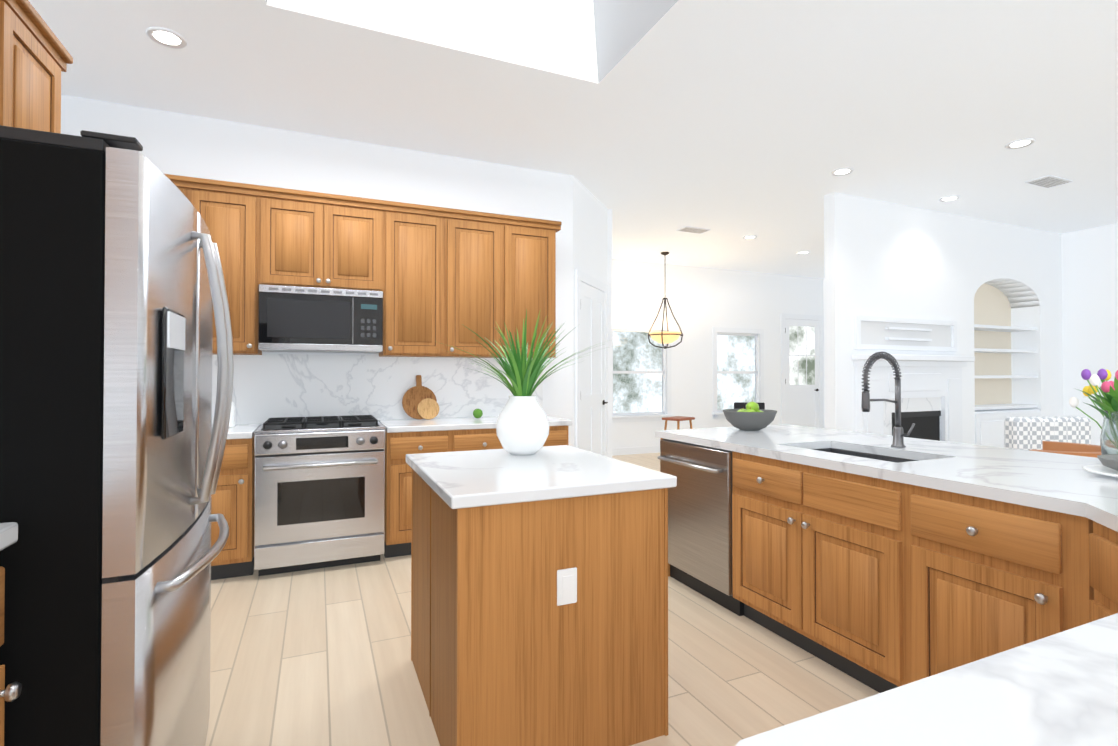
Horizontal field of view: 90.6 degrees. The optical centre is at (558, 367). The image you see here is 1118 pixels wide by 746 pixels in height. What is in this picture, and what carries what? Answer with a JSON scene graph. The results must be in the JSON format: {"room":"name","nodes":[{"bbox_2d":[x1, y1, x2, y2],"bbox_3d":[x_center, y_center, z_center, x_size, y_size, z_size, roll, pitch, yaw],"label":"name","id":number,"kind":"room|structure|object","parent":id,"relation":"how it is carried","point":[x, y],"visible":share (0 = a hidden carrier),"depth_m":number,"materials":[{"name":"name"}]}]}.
{"room":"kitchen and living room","nodes":[
{"label":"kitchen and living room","id":0,"kind":"room"},
{"bbox_2d":[61,95,572,446],"bbox_3d":[-1.639,-0.219,4.336,3.810,3.100,0.132,0,-1,-24],"label":"wall","id":1,"kind":"structure","parent":0,"point":[173,143],"depth_m":4.29,"materials":[{"name":"white paint"}]},
{"bbox_2d":[169,178,203,213],"bbox_3d":[-2.678,-0.648,3.635,0.587,1.103,0.342,0,-1,-24],"label":"upper cabinet","id":2,"kind":"object","parent":1,"relation":"attached to","point":[190,189],"depth_m":3.59,"materials":[{"name":"brown wood"}]},
{"bbox_2d":[200,182,271,354],"bbox_3d":[-2.288,-0.646,3.805,0.557,1.103,0.342,0,-1,-24],"label":"upper cabinet","id":3,"kind":"object","parent":1,"relation":"attached to","point":[238,219],"depth_m":3.70,"materials":[{"name":"brown wood"}]},
{"bbox_2d":[272,190,387,293],"bbox_3d":[-1.727,-0.876,4.052,0.815,0.638,0.342,0,-1,-24],"label":"upper cabinet","id":4,"kind":"object","parent":1,"relation":"attached to","point":[319,241],"depth_m":3.91,"materials":[{"name":"brown wood"}]},
{"bbox_2d":[258,284,382,352],"bbox_3d":[-1.714,-0.335,4.014,0.791,0.435,0.408,0,-1,-24],"label":"over-the-range microwave","id":5,"kind":"object","parent":4,"relation":"attached to","point":[310,319],"visible":1,"depth_m":3.82,"materials":[{"name":"silver metal"}]},
{"bbox_2d":[379,202,455,356],"bbox_3d":[-1.145,-0.641,4.304,0.601,1.103,0.342,0,-1,-24],"label":"upper cabinet","id":6,"kind":"object","parent":1,"relation":"attached to","point":[439,275],"depth_m":4.17,"materials":[{"name":"brown wood"}]},
{"bbox_2d":[456,210,515,357],"bbox_3d":[-0.726,-0.639,4.487,0.606,1.103,0.342,0,-1,-24],"label":"upper cabinet","id":7,"kind":"object","parent":1,"relation":"attached to","point":[485,243],"depth_m":4.36,"materials":[{"name":"brown wood"}]},
{"bbox_2d":[516,218,559,357],"bbox_3d":[-0.336,-0.637,4.657,0.538,1.103,0.342,0,-1,-24],"label":"upper cabinet","id":8,"kind":"object","parent":1,"relation":"attached to","point":[535,241],"depth_m":4.54,"materials":[{"name":"brown wood"}]},
{"bbox_2d":[205,453,878,745],"bbox_3d":[2.358,1.351,3.434,10.990,0.060,11.250,0,-1,-24],"label":"floor","id":9,"kind":"structure","parent":0,"point":[317,657],"depth_m":2.40,"materials":[{"name":"beige wood"}]},
{"bbox_2d":[0,534,21,745],"bbox_3d":[-1.270,0.810,0.656,0.727,0.960,0.548,0,-1,-24],"label":"base cabinet","id":10,"kind":"object","parent":9,"relation":"on","point":[13,690],"depth_m":1.02,"materials":[{"name":"brown wood"}]},
{"bbox_2d":[0,522,17,545],"bbox_3d":[-0.936,0.302,-0.092,0.737,0.040,2.200,0,-1,-24],"label":"countertop","id":11,"kind":"structure","parent":10,"relation":"on","point":[8,531],"depth_m":1.03,"materials":[{"name":"white stone"}]},
{"bbox_2d":[0,125,233,745],"bbox_3d":[-1.387,0.406,1.439,0.921,1.785,0.910,0,-1,-24],"label":"refrigerator","id":12,"kind":"object","parent":9,"relation":"on","point":[113,293],"visible":1,"depth_m":1.15,"materials":[{"name":"silver metal"}]},
{"bbox_2d":[211,436,254,579],"bbox_3d":[-2.246,0.883,3.646,0.445,0.880,0.632,0,-1,-24],"label":"base cabinet","id":13,"kind":"object","parent":9,"relation":"on","point":[232,499],"depth_m":3.42,"materials":[{"name":"brown wood"}]},
{"bbox_2d":[212,424,261,435],"bbox_3d":[-2.581,0.422,3.505,1.177,0.040,0.641,0,-1,-24],"label":"countertop","id":14,"kind":"structure","parent":13,"relation":"on","point":[239,429],"depth_m":3.61,"materials":[{"name":"white stone"}]},
{"bbox_2d":[229,402,234,427],"bbox_3d":[-2.245,0.279,3.756,0.080,0.247,0.080,0,-1,-24],"label":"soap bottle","id":15,"kind":"object","parent":14,"relation":"on","point":[232,419],"visible":0.31,"depth_m":3.74,"materials":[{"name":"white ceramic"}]},
{"bbox_2d":[254,415,384,575],"bbox_3d":[-1.650,0.843,3.850,0.788,0.965,0.735,0,-1,-24],"label":"range","id":16,"kind":"object","parent":9,"relation":"on","point":[319,491],"visible":1,"depth_m":3.58,"materials":[{"name":"silver metal"}]},
{"bbox_2d":[384,428,454,557],"bbox_3d":[-1.098,0.889,4.147,0.440,0.880,0.632,0,-1,-24],"label":"base cabinet","id":17,"kind":"object","parent":9,"relation":"on","point":[398,474],"depth_m":3.82,"materials":[{"name":"brown wood"}]},
{"bbox_2d":[379,416,571,431],"bbox_3d":[-0.660,0.431,4.343,1.395,0.040,0.641,0,-1,-24],"label":"countertop","id":18,"kind":"structure","parent":17,"relation":"on","point":[459,422],"depth_m":4.13,"materials":[{"name":"white stone"}]},
{"bbox_2d":[402,375,438,419],"bbox_3d":[-1.102,0.233,4.401,0.280,0.352,0.148,0,-1,-24],"label":"cutting boards","id":19,"kind":"object","parent":18,"relation":"on","point":[419,400],"visible":0.98,"depth_m":4.38,"materials":[{"name":"brown wood"}]},
{"bbox_2d":[473,409,482,417],"bbox_3d":[-0.661,0.372,4.501,0.080,0.080,0.078,0,-1,-24],"label":"moss ball","id":20,"kind":"object","parent":18,"relation":"on","point":[477,413],"visible":1,"depth_m":4.47,"materials":[{"name":"green plant"}]},
{"bbox_2d":[455,428,502,450],"bbox_3d":[-0.654,0.891,4.341,0.528,0.880,0.632,0,-1,-24],"label":"base cabinet","id":21,"kind":"object","parent":9,"relation":"on","point":[466,439],"depth_m":4.03,"materials":[{"name":"brown wood"}]},
{"bbox_2d":[406,445,676,745],"bbox_3d":[-0.138,0.848,2.228,0.806,0.920,0.944,0,-1,-24],"label":"kitchen island","id":22,"kind":"object","parent":9,"relation":"on","point":[539,597],"visible":1,"depth_m":1.84,"materials":[{"name":"brown wood"}]},
{"bbox_2d":[543,424,570,445],"bbox_3d":[-0.286,0.893,4.501,0.528,0.880,0.632,0,-1,-24],"label":"base cabinet","id":23,"kind":"object","parent":9,"relation":"on","point":[558,433],"depth_m":4.29,"materials":[{"name":"brown wood"}]},
{"bbox_2d":[662,416,694,429],"bbox_3d":[1.714,1.041,7.929,0.452,0.662,0.332,1,-1,-44],"label":"stool","id":24,"kind":"object","parent":9,"relation":"on","point":[678,419],"visible":0.48,"depth_m":7.88,"materials":[{"name":"brown wood"}]},
{"bbox_2d":[657,439,743,615],"bbox_3d":[1.013,0.883,3.299,0.652,0.872,0.630,0,-1,-24],"label":"dishwasher","id":25,"kind":"object","parent":9,"relation":"on","point":[700,527],"visible":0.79,"depth_m":3.11,"materials":[{"name":"silver metal"}]},
{"bbox_2d":[734,402,764,408],"bbox_3d":[2.791,0.941,7.971,0.440,0.860,0.455,0,-1,6],"label":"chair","id":26,"kind":"object","parent":9,"relation":"on","point":[738,405],"visible":0.06,"depth_m":8.17,"materials":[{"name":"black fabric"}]},
{"bbox_2d":[852,315,974,442],"bbox_3d":[3.827,0.409,5.730,1.790,1.875,0.450,0,-1,-24],"label":"fireplace mantel","id":27,"kind":"object","parent":9,"relation":"on","point":[931,397],"visible":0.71,"depth_m":5.89,"materials":[{"name":"white"}]},
{"bbox_2d":[891,476,1050,683],"bbox_3d":[1.658,0.864,1.924,0.620,0.880,0.543,0,-1,-24],"label":"base cabinet","id":28,"kind":"object","parent":9,"relation":"on","point":[937,593],"depth_m":1.90,"materials":[{"name":"brown wood"}]},
{"bbox_2d":[655,424,882,455],"bbox_3d":[1.292,0.420,3.383,1.112,0.040,0.830,0,-1,-24],"label":"countertop","id":29,"kind":"structure","parent":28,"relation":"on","point":[730,439],"depth_m":3.26,"materials":[{"name":"white stone"}]},
{"bbox_2d":[434,309,615,454],"bbox_3d":[-0.188,0.067,2.571,0.872,0.645,0.858,0,-1,-24],"label":"potted plant","id":30,"kind":"object","parent":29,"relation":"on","point":[522,425],"visible":1,"depth_m":2.44,"materials":[{"name":"white ceramic"}]},
{"bbox_2d":[723,400,776,430],"bbox_3d":[1.235,0.303,3.582,0.336,0.196,0.336,0,-1,-24],"label":"fruit bowl","id":31,"kind":"object","parent":29,"relation":"on","point":[752,416],"visible":1,"depth_m":3.48,"materials":[{"name":"grey ceramic"}]},
{"bbox_2d":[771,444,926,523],"bbox_3d":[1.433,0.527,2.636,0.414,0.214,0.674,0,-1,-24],"label":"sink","id":32,"kind":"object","parent":29,"relation":"in","point":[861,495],"depth_m":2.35,"materials":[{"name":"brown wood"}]},
{"bbox_2d":[747,436,1022,475],"bbox_3d":[1.588,0.413,2.704,1.112,0.040,0.650,0,-1,-24],"label":"countertop","id":33,"kind":"structure","parent":28,"relation":"on","point":[833,461],"depth_m":2.62,"materials":[{"name":"white stone"}]},
{"bbox_2d":[861,352,914,447],"bbox_3d":[1.596,0.156,2.684,0.281,0.472,0.112,0,-1,-24],"label":"faucet","id":34,"kind":"object","parent":33,"relation":"on","point":[898,438],"visible":1,"depth_m":2.72,"materials":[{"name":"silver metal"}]},
{"bbox_2d":[863,450,1117,507],"bbox_3d":[1.855,0.406,2.093,1.112,0.040,0.685,0,-1,-24],"label":"countertop","id":35,"kind":"structure","parent":28,"relation":"on","point":[1054,479],"depth_m":2.00,"materials":[{"name":"white stone"}]},
{"bbox_2d":[1069,369,1117,454],"bbox_3d":[2.222,0.193,2.195,0.300,0.385,0.306,0,-1,-24],"label":"flower vase","id":36,"kind":"object","parent":35,"relation":"on","point":[1107,403],"visible":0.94,"depth_m":2.19,"materials":[{"name":"clear glass"}]},
{"bbox_2d":[999,496,1117,563],"bbox_3d":[1.887,0.400,1.513,1.517,0.040,0.404,0,-1,-24],"label":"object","id":37,"kind":"structure","parent":28,"relation":"on","point":[1089,528],"depth_m":1.59,"materials":[{"name":"brown wood"}]},
{"bbox_2d":[1082,454,1117,477],"bbox_3d":[2.047,0.351,1.918,0.340,0.064,0.340,0,-1,-24],"label":"plates","id":38,"kind":"object","parent":37,"relation":"on","point":[1109,466],"visible":1,"depth_m":1.98,"materials":[{"name":"white ceramic"}]},
{"bbox_2d":[1097,454,1117,470],"bbox_3d":[2.047,0.344,1.918,0.260,0.050,0.260,0,-1,-24],"label":"bowl","id":39,"kind":"object","parent":38,"relation":"on","point":[1109,461],"depth_m":2.00,"materials":[{"name":"white ceramic"}]},
{"bbox_2d":[1004,416,1090,449],"bbox_3d":[4.002,0.872,4.822,0.760,0.933,0.690,0,-1,-4],"label":"patterned armchair","id":40,"kind":"object","parent":9,"relation":"on","point":[1025,433],"visible":0.21,"depth_m":4.49,"materials":[{"name":"fabric"}]},
{"bbox_2d":[1003,536,1117,647],"bbox_3d":[1.590,0.856,1.215,0.675,0.880,0.675,0,-1,-24],"label":"base cabinet","id":41,"kind":"object","parent":9,"relation":"on","point":[1045,589],"depth_m":1.63,"materials":[{"name":"brown wood"}]},
{"bbox_2d":[735,608,1117,745],"bbox_3d":[1.625,0.389,0.578,2.744,0.040,1.101,0,-1,-24],"label":"countertop","id":42,"kind":"structure","parent":41,"relation":"on","point":[1059,687],"depth_m":0.61,"materials":[{"name":"white stone"}]},
{"bbox_2d":[1030,441,1100,457],"bbox_3d":[3.288,0.925,3.702,0.714,0.802,0.707,0,-1,-24],"label":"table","id":43,"kind":"object","parent":9,"relation":"on","point":[1079,449],"visible":0.06,"depth_m":3.78,"materials":[{"name":"brown wood"}]},
{"bbox_2d":[29,0,1117,278],"bbox_3d":[2.404,-2.114,3.492,10.890,0.670,11.250,0,-1,-24],"label":"ceiling","id":44,"kind":"structure","parent":0,"point":[657,124],"depth_m":3.57,"materials":[{"name":"white paint"}]},
{"bbox_2d":[146,27,186,48],"bbox_3d":[-2.116,-1.778,2.984,0.183,0.012,0.183,0,-1,27],"label":"recessed light","id":45,"kind":"object","parent":44,"relation":"in","point":[165,37],"depth_m":2.98,"materials":[{"name":"white plastic"}]},
{"bbox_2d":[648,252,682,348],"bbox_3d":[1.587,-1.006,8.267,0.524,1.439,0.524,0,-1,-24],"label":"pendant light","id":46,"kind":"object","parent":44,"relation":"hanging from","point":[667,337],"visible":1,"depth_m":8.17,"materials":[{"name":"brown metal"}]},
{"bbox_2d":[676,226,710,233],"bbox_3d":[1.693,-1.732,6.958,0.380,0.015,0.200,0,-1,-24],"label":"ceiling vent","id":47,"kind":"object","parent":44,"relation":"in","point":[685,229],"depth_m":6.94,"materials":[{"name":"white"}]},
{"bbox_2d":[743,235,756,238],"bbox_3d":[2.532,-1.730,7.335,0.183,0.012,0.183,0,-1,27],"label":"recessed light","id":48,"kind":"object","parent":44,"relation":"in","point":[749,236],"depth_m":7.33,"materials":[{"name":"white plastic"}]},
{"bbox_2d":[797,251,809,253],"bbox_3d":[3.655,-1.720,8.261,0.183,0.012,0.183,-1,-1,42],"label":"recessed light","id":49,"kind":"object","parent":44,"relation":"in","point":[801,252],"depth_m":8.25,"materials":[{"name":"white"}]},
{"bbox_2d":[831,168,853,175],"bbox_3d":[2.542,-1.757,4.961,0.183,0.012,0.183,0,-1,-33],"label":"recessed light","id":50,"kind":"object","parent":44,"relation":"in","point":[842,171],"depth_m":4.95,"materials":[{"name":"white plastic"}]},
{"bbox_2d":[939,196,959,201],"bbox_3d":[4.042,-1.748,5.724,0.183,0.012,0.183,0,-1,-33],"label":"recessed light","id":51,"kind":"object","parent":44,"relation":"in","point":[949,198],"depth_m":5.71,"materials":[{"name":"white plastic"}]},
{"bbox_2d":[1005,138,1034,148],"bbox_3d":[3.634,-1.763,4.357,0.183,0.012,0.183,0,-1,-33],"label":"recessed light","id":52,"kind":"object","parent":44,"relation":"in","point":[1017,144],"depth_m":4.35,"materials":[{"name":"white plastic"}]},
{"bbox_2d":[1025,175,1072,187],"bbox_3d":[4.615,-1.751,5.210,0.380,0.015,0.200,0,-1,-24],"label":"ceiling vent","id":53,"kind":"object","parent":44,"relation":"in","point":[1048,181],"depth_m":5.19,"materials":[{"name":"white metal"}]},
{"bbox_2d":[573,176,606,446],"bbox_3d":[0.275,-0.205,5.583,0.120,3.100,1.103,0,-1,21],"label":"wall","id":54,"kind":"structure","parent":0,"point":[589,233],"depth_m":5.44,"materials":[{"name":"white paint"}]},
{"bbox_2d":[575,269,607,456],"bbox_3d":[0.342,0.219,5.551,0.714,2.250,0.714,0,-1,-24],"label":"hall door","id":55,"kind":"structure","parent":54,"relation":"in","point":[591,369],"depth_m":5.50,"materials":[{"name":"white wood"}]},
{"bbox_2d":[607,209,611,457],"bbox_3d":[0.074,-0.189,7.124,0.120,3.100,2.290,0,-1,-24],"label":"wall","id":56,"kind":"structure","parent":0,"point":[609,247],"depth_m":6.09,"materials":[{"name":"white paint"}]},
{"bbox_2d":[612,259,823,448],"bbox_3d":[2.278,-0.164,9.400,5.980,3.100,0.120,0,-1,-24],"label":"wall","id":57,"kind":"structure","parent":0,"point":[703,301],"depth_m":9.39,"materials":[{"name":"white paint"}]},
{"bbox_2d":[612,446,659,455],"bbox_3d":[1.852,1.329,9.122,4.790,0.110,0.014,0,-1,-24],"label":"baseboard","id":58,"kind":"structure","parent":57,"relation":"attached to","point":[635,450],"depth_m":8.83,"materials":[{"name":"white"}]},
{"bbox_2d":[612,323,673,422],"bbox_3d":[1.300,0.081,8.913,1.230,1.570,0.135,0,-1,-24],"label":"window","id":59,"kind":"structure","parent":57,"relation":"in","point":[638,376],"depth_m":8.95,"materials":[{"name":"white"}]},
{"bbox_2d":[712,327,763,418],"bbox_3d":[3.152,0.090,9.721,1.170,1.570,0.135,0,-1,-24],"label":"window","id":60,"kind":"structure","parent":57,"relation":"in","point":[735,353],"depth_m":9.75,"materials":[{"name":"white"}]},
{"bbox_2d":[781,313,822,427],"bbox_3d":[4.544,0.201,10.280,1.040,2.390,0.065,0,-1,-24],"label":"door","id":61,"kind":"structure","parent":57,"relation":"in","point":[801,370],"depth_m":10.30,"materials":[{"name":"white wood"}]},
{"bbox_2d":[824,192,1062,444],"bbox_3d":[4.565,-0.195,6.502,4.105,3.100,0.360,0,-1,-24],"label":"wall","id":62,"kind":"structure","parent":0,"point":[887,259],"depth_m":6.29,"materials":[{"name":"white paint"}]},
{"bbox_2d":[974,324,1040,447],"bbox_3d":[5.379,0.426,6.823,1.346,1.865,0.326,0,-1,-24],"label":"shelves","id":63,"kind":"object","parent":62,"relation":"in","point":[989,424],"visible":0.38,"depth_m":6.61,"materials":[{"name":"white wood"}]},
{"bbox_2d":[823,223,1117,445],"bbox_3d":[7.283,-0.206,5.555,0.120,3.100,11.170,0,-1,-24],"label":"wall","id":64,"kind":"structure","parent":0,"point":[1089,260],"depth_m":6.92,"materials":[{"name":"white paint"}]},
{"bbox_3d":[-1.092,-0.276,-0.808,0.120,3.100,6.200,0,-1,-24],"label":"wall","id":65,"kind":"structure","parent":0,"visible":0},
{"bbox_2d":[0,0,19,127],"bbox_3d":[-1.831,-0.887,1.473,0.336,0.673,0.606,0,-1,-24],"label":"upper cabinet","id":66,"kind":"object","parent":65,"relation":"attached to","point":[9,9],"depth_m":1.80,"materials":[{"name":"brown wood"}]},
{"bbox_2d":[20,0,67,132],"bbox_3d":[-2.000,-0.883,1.861,0.336,0.673,0.533,0,-1,-24],"label":"upper cabinet","id":67,"kind":"object","parent":65,"relation":"attached to","point":[35,56],"depth_m":1.99,"materials":[{"name":"brown wood"}]}
]}

